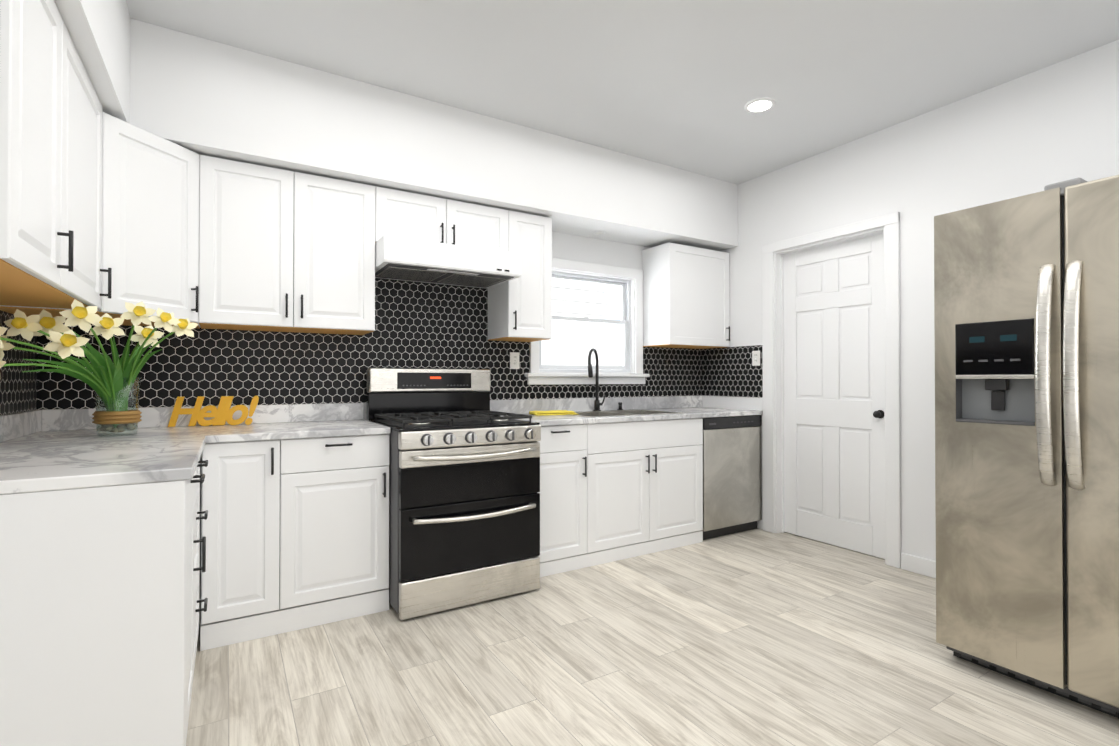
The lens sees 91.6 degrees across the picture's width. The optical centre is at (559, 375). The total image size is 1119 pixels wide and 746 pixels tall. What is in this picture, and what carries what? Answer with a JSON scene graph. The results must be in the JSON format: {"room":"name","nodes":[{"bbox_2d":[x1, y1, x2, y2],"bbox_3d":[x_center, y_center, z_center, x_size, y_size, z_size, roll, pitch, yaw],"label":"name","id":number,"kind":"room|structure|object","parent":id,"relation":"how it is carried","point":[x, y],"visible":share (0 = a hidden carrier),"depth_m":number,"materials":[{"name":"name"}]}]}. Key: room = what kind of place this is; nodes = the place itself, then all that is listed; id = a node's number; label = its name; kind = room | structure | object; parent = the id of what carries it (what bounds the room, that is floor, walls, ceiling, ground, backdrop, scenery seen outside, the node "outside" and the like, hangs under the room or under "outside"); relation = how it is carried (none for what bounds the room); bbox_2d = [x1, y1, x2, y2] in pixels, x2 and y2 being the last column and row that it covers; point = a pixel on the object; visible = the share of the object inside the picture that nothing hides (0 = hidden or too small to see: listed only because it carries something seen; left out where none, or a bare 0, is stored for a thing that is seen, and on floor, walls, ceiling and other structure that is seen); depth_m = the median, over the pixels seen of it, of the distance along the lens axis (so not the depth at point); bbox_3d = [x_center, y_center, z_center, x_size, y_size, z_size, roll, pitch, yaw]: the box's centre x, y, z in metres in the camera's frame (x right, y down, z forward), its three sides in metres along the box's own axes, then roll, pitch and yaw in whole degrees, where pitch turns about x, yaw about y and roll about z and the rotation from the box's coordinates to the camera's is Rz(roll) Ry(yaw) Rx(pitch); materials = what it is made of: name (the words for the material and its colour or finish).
{"room":"kitchen","nodes":[
{"label":"kitchen","id":0,"kind":"room"},
{"bbox_2d":[43,231,658,599],"bbox_3d":[-0.627,-0.183,3.681,4.270,2.730,0.140,0,-1,-31],"label":"wall","id":1,"kind":"structure","parent":0,"point":[586,249],"depth_m":4.14,"materials":[{"name":"paint"}]},
{"bbox_2d":[0,112,200,327],"bbox_3d":[-1.978,-0.648,2.415,0.633,0.800,0.609,0,-1,-31],"label":"upper cabinet","id":2,"kind":"object","parent":1,"relation":"attached to","point":[150,219],"visible":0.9,"depth_m":2.33,"materials":[{"name":"white paint"}]},
{"bbox_2d":[199,154,374,334],"bbox_3d":[-1.430,-0.644,2.898,0.808,0.800,0.358,0,-1,-31],"label":"upper cabinet","id":3,"kind":"object","parent":1,"relation":"attached to","point":[281,250],"visible":1,"depth_m":2.75,"materials":[{"name":"white paint"}]},
{"bbox_2d":[40,278,699,409],"bbox_3d":[-0.588,-0.291,3.618,4.262,0.915,0.002,0,-1,-31],"label":"tile backsplash","id":4,"kind":"structure","parent":1,"relation":"attached to","point":[428,325],"depth_m":3.22,"materials":[{"name":"black tile"}]},
{"bbox_2d":[510,352,518,368],"bbox_3d":[-0.311,-0.103,3.781,0.072,0.116,0.009,0,-1,-31],"label":"electrical outlet","id":5,"kind":"object","parent":4,"relation":"attached to","point":[514,360],"visible":1,"depth_m":3.77,"materials":[{"name":"white plastic"}]},
{"bbox_2d":[375,186,507,251],"bbox_3d":[-0.739,-0.887,3.322,0.808,0.308,0.358,0,-1,-31],"label":"upper cabinet","id":6,"kind":"object","parent":1,"relation":"attached to","point":[404,214],"visible":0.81,"depth_m":3.17,"materials":[{"name":"white paint"}]},
{"bbox_2d":[375,235,520,287],"bbox_3d":[-0.701,-0.658,3.257,0.802,0.148,0.504,0,-1,-31],"label":"range hood","id":7,"kind":"object","parent":6,"relation":"attached to","point":[404,259],"visible":1,"depth_m":3.08,"materials":[{"name":"white paint"}]},
{"bbox_2d":[488,210,551,341],"bbox_3d":[-0.258,-0.639,3.615,0.317,0.800,0.358,0,-1,-31],"label":"upper cabinet","id":8,"kind":"object","parent":1,"relation":"attached to","point":[519,309],"visible":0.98,"depth_m":3.50,"materials":[{"name":"white paint"}]},
{"bbox_2d":[525,258,649,384],"bbox_3d":[0.203,-0.391,4.157,1.108,0.917,0.194,0,-1,-31],"label":"window","id":9,"kind":"structure","parent":1,"relation":"in","point":[629,281],"depth_m":4.22,"materials":[{"name":"white paint"}]},
{"bbox_2d":[642,242,729,348],"bbox_3d":[1.040,-0.620,4.409,0.658,0.776,0.358,0,-1,-31],"label":"upper cabinet","id":10,"kind":"object","parent":1,"relation":"attached to","point":[686,303],"visible":1,"depth_m":4.27,"materials":[{"name":"white paint"}]},
{"bbox_2d":[126,0,1118,184],"bbox_3d":[0.819,-1.597,1.329,4.550,0.060,5.680,0,-1,-31],"label":"ceiling","id":11,"kind":"structure","parent":0,"point":[679,84],"depth_m":2.65,"materials":[{"name":"paint"}]},
{"bbox_2d":[54,0,737,250],"bbox_3d":[-0.144,-1.305,2.900,4.266,0.497,1.708,0,-1,-31],"label":"soffit ceiling","id":12,"kind":"structure","parent":11,"relation":"attached to","point":[201,96],"depth_m":2.90,"materials":[{"name":"paint"}]},
{"bbox_2d":[593,231,605,234],"bbox_3d":[0.291,-1.043,3.979,0.092,0.010,0.092,0,-1,-31],"label":"recessed light","id":13,"kind":"object","parent":12,"relation":"in","point":[599,232],"visible":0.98,"depth_m":3.96,"materials":[{"name":"white paint"}]},
{"bbox_2d":[744,98,774,112],"bbox_3d":[1.150,-1.548,3.123,0.168,0.008,0.168,0,-1,-31],"label":"recessed light","id":14,"kind":"object","parent":11,"relation":"in","point":[759,105],"visible":1,"depth_m":3.12,"materials":[{"name":"white paint"}]},
{"bbox_2d":[186,528,1118,745],"bbox_3d":[0.819,1.193,1.307,4.550,0.060,5.680,0,-1,-31],"label":"floor","id":15,"kind":"structure","parent":0,"point":[757,637],"depth_m":2.15,"materials":[{"name":"beige wood"}]},
{"bbox_2d":[0,456,203,745],"bbox_3d":[-1.543,0.724,1.709,0.652,0.880,0.982,0,-1,-31],"label":"base cabinet","id":16,"kind":"object","parent":15,"relation":"on","point":[100,601],"depth_m":1.37,"materials":[{"name":"white paint"}]},
{"bbox_2d":[0,406,215,493],"bbox_3d":[-1.691,0.219,1.992,0.690,0.132,1.619,0,-1,-31],"label":"countertop","id":17,"kind":"structure","parent":16,"relation":"on","point":[50,449],"depth_m":1.83,"materials":[{"name":"stone"}]},
{"bbox_2d":[0,299,198,436],"bbox_3d":[-1.691,-0.018,2.019,0.585,0.541,0.896,0,-1,-31],"label":"vase","id":18,"kind":"object","parent":17,"relation":"on","point":[109,381],"visible":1,"depth_m":2.08,"materials":[{"name":"clear glass"}]},
{"bbox_2d":[168,395,258,426],"bbox_3d":[-1.772,0.182,2.794,0.400,0.154,0.016,0,0,-21],"label":"sign","id":19,"kind":"object","parent":17,"relation":"on","point":[223,413],"visible":1,"depth_m":2.79,"materials":[{"name":"gold metal"}]},
{"bbox_2d":[204,460,207,611],"bbox_3d":[-1.965,0.730,2.399,0.652,0.880,0.634,0,-1,-31],"label":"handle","id":20,"kind":"object","parent":15,"relation":"on","point":[206,461],"depth_m":2.01,"materials":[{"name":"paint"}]},
{"bbox_2d":[200,434,389,650],"bbox_3d":[-1.339,0.733,2.764,0.787,0.881,0.662,0,-1,-31],"label":"base cabinet","id":21,"kind":"object","parent":15,"relation":"on","point":[295,531],"visible":0.98,"depth_m":2.49,"materials":[{"name":"white paint"}]},
{"bbox_2d":[216,403,390,442],"bbox_3d":[-1.328,0.225,2.785,0.755,0.132,0.646,0,-1,-31],"label":"countertop","id":22,"kind":"structure","parent":21,"relation":"on","point":[283,421],"depth_m":2.89,"materials":[{"name":"stone"}]},
{"bbox_2d":[366,368,540,619],"bbox_3d":[-0.602,0.565,3.059,0.768,1.221,0.806,0,-1,-31],"label":"range","id":23,"kind":"object","parent":15,"relation":"on","point":[464,495],"visible":0.98,"depth_m":2.79,"materials":[{"name":"grey metal"}]},
{"bbox_2d":[537,424,592,576],"bbox_3d":[-0.170,0.739,3.500,0.421,0.880,0.627,0,-1,-31],"label":"base cabinet","id":24,"kind":"object","parent":15,"relation":"on","point":[566,451],"depth_m":3.26,"materials":[{"name":"white paint"}]},
{"bbox_2d":[490,396,762,425],"bbox_3d":[0.525,0.234,3.921,2.045,0.132,0.642,0,-1,-31],"label":"countertop","id":25,"kind":"structure","parent":24,"relation":"on","point":[690,406],"depth_m":3.95,"materials":[{"name":"stone"}]},
{"bbox_2d":[529,410,578,415],"bbox_3d":[-0.043,0.252,3.719,0.311,0.028,0.170,0,0,-19],"label":"cloth","id":26,"kind":"object","parent":25,"relation":"on","point":[553,412],"visible":0.94,"depth_m":3.65,"materials":[{"name":"yellow fabric"}]},
{"bbox_2d":[588,348,605,410],"bbox_3d":[0.256,0.034,4.013,0.187,0.470,0.136,0,-1,-31],"label":"faucet","id":27,"kind":"object","parent":25,"relation":"on","point":[597,403],"visible":0.96,"depth_m":4.05,"materials":[{"name":"black metal"}]},
{"bbox_2d":[617,402,622,409],"bbox_3d":[0.463,0.237,4.165,0.076,0.066,0.076,0,-1,-31],"label":"soap dispenser","id":28,"kind":"object","parent":25,"relation":"on","point":[620,405],"visible":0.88,"depth_m":4.17,"materials":[{"name":"black metal"}]},
{"bbox_2d":[567,410,681,416],"bbox_3d":[0.416,0.351,3.840,0.808,0.174,0.468,0,-1,-31],"label":"sink basin","id":29,"kind":"object","parent":25,"relation":"in","point":[615,413],"visible":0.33,"depth_m":3.98,"materials":[{"name":"silver metal"}]},
{"bbox_2d":[593,434,702,565],"bbox_3d":[0.433,0.833,3.867,0.991,0.698,0.627,0,-1,-31],"label":"base cabinet","id":30,"kind":"object","parent":15,"relation":"on","point":[612,491],"depth_m":3.58,"materials":[{"name":"white paint"}]},
{"bbox_2d":[701,415,761,539],"bbox_3d":[1.128,0.745,4.284,0.622,0.881,0.629,0,-1,-31],"label":"dishwasher","id":31,"kind":"object","parent":15,"relation":"on","point":[732,474],"visible":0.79,"depth_m":4.01,"materials":[{"name":"grey metal"}]},
{"bbox_2d":[934,175,1118,717],"bbox_3d":[2.149,0.243,2.072,0.989,1.848,0.915,0,-1,-31],"label":"refrigerator","id":32,"kind":"object","parent":15,"relation":"on","point":[1026,307],"visible":1,"depth_m":1.97,"materials":[{"name":"grey metal"}]},
{"bbox_2d":[702,39,1118,560],"bbox_3d":[2.721,-0.193,2.481,0.190,2.730,5.680,0,-1,-31],"label":"wall","id":33,"kind":"structure","parent":0,"point":[1035,131],"depth_m":3.22,"materials":[{"name":"paint"}]},
{"bbox_2d":[700,345,762,397],"bbox_3d":[1.401,-0.030,4.448,0.002,0.405,0.645,0,-1,-31],"label":"tile backsplash","id":34,"kind":"structure","parent":33,"relation":"attached to","point":[727,371],"depth_m":4.44,"materials":[{"name":"black tile"}]},
{"bbox_2d":[752,351,759,365],"bbox_3d":[1.528,-0.134,4.231,0.009,0.116,0.072,0,-1,-31],"label":"electrical outlet","id":35,"kind":"object","parent":34,"relation":"attached to","point":[755,358],"visible":1,"depth_m":4.23,"materials":[{"name":"white plastic"}]},
{"bbox_2d":[762,212,900,567],"bbox_3d":[1.880,0.091,3.785,0.160,2.181,0.995,0,-1,-31],"label":"door frame","id":36,"kind":"structure","parent":33,"relation":"attached to","point":[887,226],"depth_m":3.77,"materials":[{"name":"white paint"}]},
{"bbox_2d":[783,234,884,558],"bbox_3d":[1.883,0.130,3.777,0.097,2.092,0.778,0,-1,-31],"label":"door","id":37,"kind":"structure","parent":33,"relation":"in","point":[834,453],"depth_m":3.76,"materials":[{"name":"white paint"}]},
{"bbox_2d":[901,553,935,577],"bbox_3d":[3.051,1.116,1.726,0.023,0.099,3.722,0,-1,-31],"label":"baseboard","id":38,"kind":"structure","parent":33,"relation":"attached to","point":[919,565],"depth_m":3.21,"materials":[{"name":"white paint"}]},
{"bbox_3d":[-1.062,-0.211,0.167,0.140,2.730,5.680,0,-1,-31],"label":"wall","id":39,"kind":"structure","parent":0,"visible":0},
{"bbox_2d":[0,310,43,414],"bbox_3d":[-1.965,-0.066,1.783,0.002,0.435,1.680,0,-1,-31],"label":"tile backsplash","id":40,"kind":"structure","parent":39,"relation":"attached to","point":[19,390],"depth_m":2.28,"materials":[{"name":"black tile"}]},
{"bbox_2d":[0,0,111,309],"bbox_3d":[-1.659,-0.667,1.628,0.357,0.810,1.068,0,-1,-31],"label":"upper cabinet","id":41,"kind":"object","parent":39,"relation":"attached to","point":[51,114],"visible":0.98,"depth_m":1.54,"materials":[{"name":"white paint"}]},
{"label":"outside","id":42,"kind":"structure","parent":0,"visible":0},
{"bbox_2d":[542,278,621,369],"bbox_3d":[0.000,-0.556,5.275,6.000,4.500,0.001,0,-1,-31],"label":"window glass","id":43,"kind":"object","parent":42,"point":[578,325],"depth_m":5.42,"materials":[{"name":"white"}]}
]}

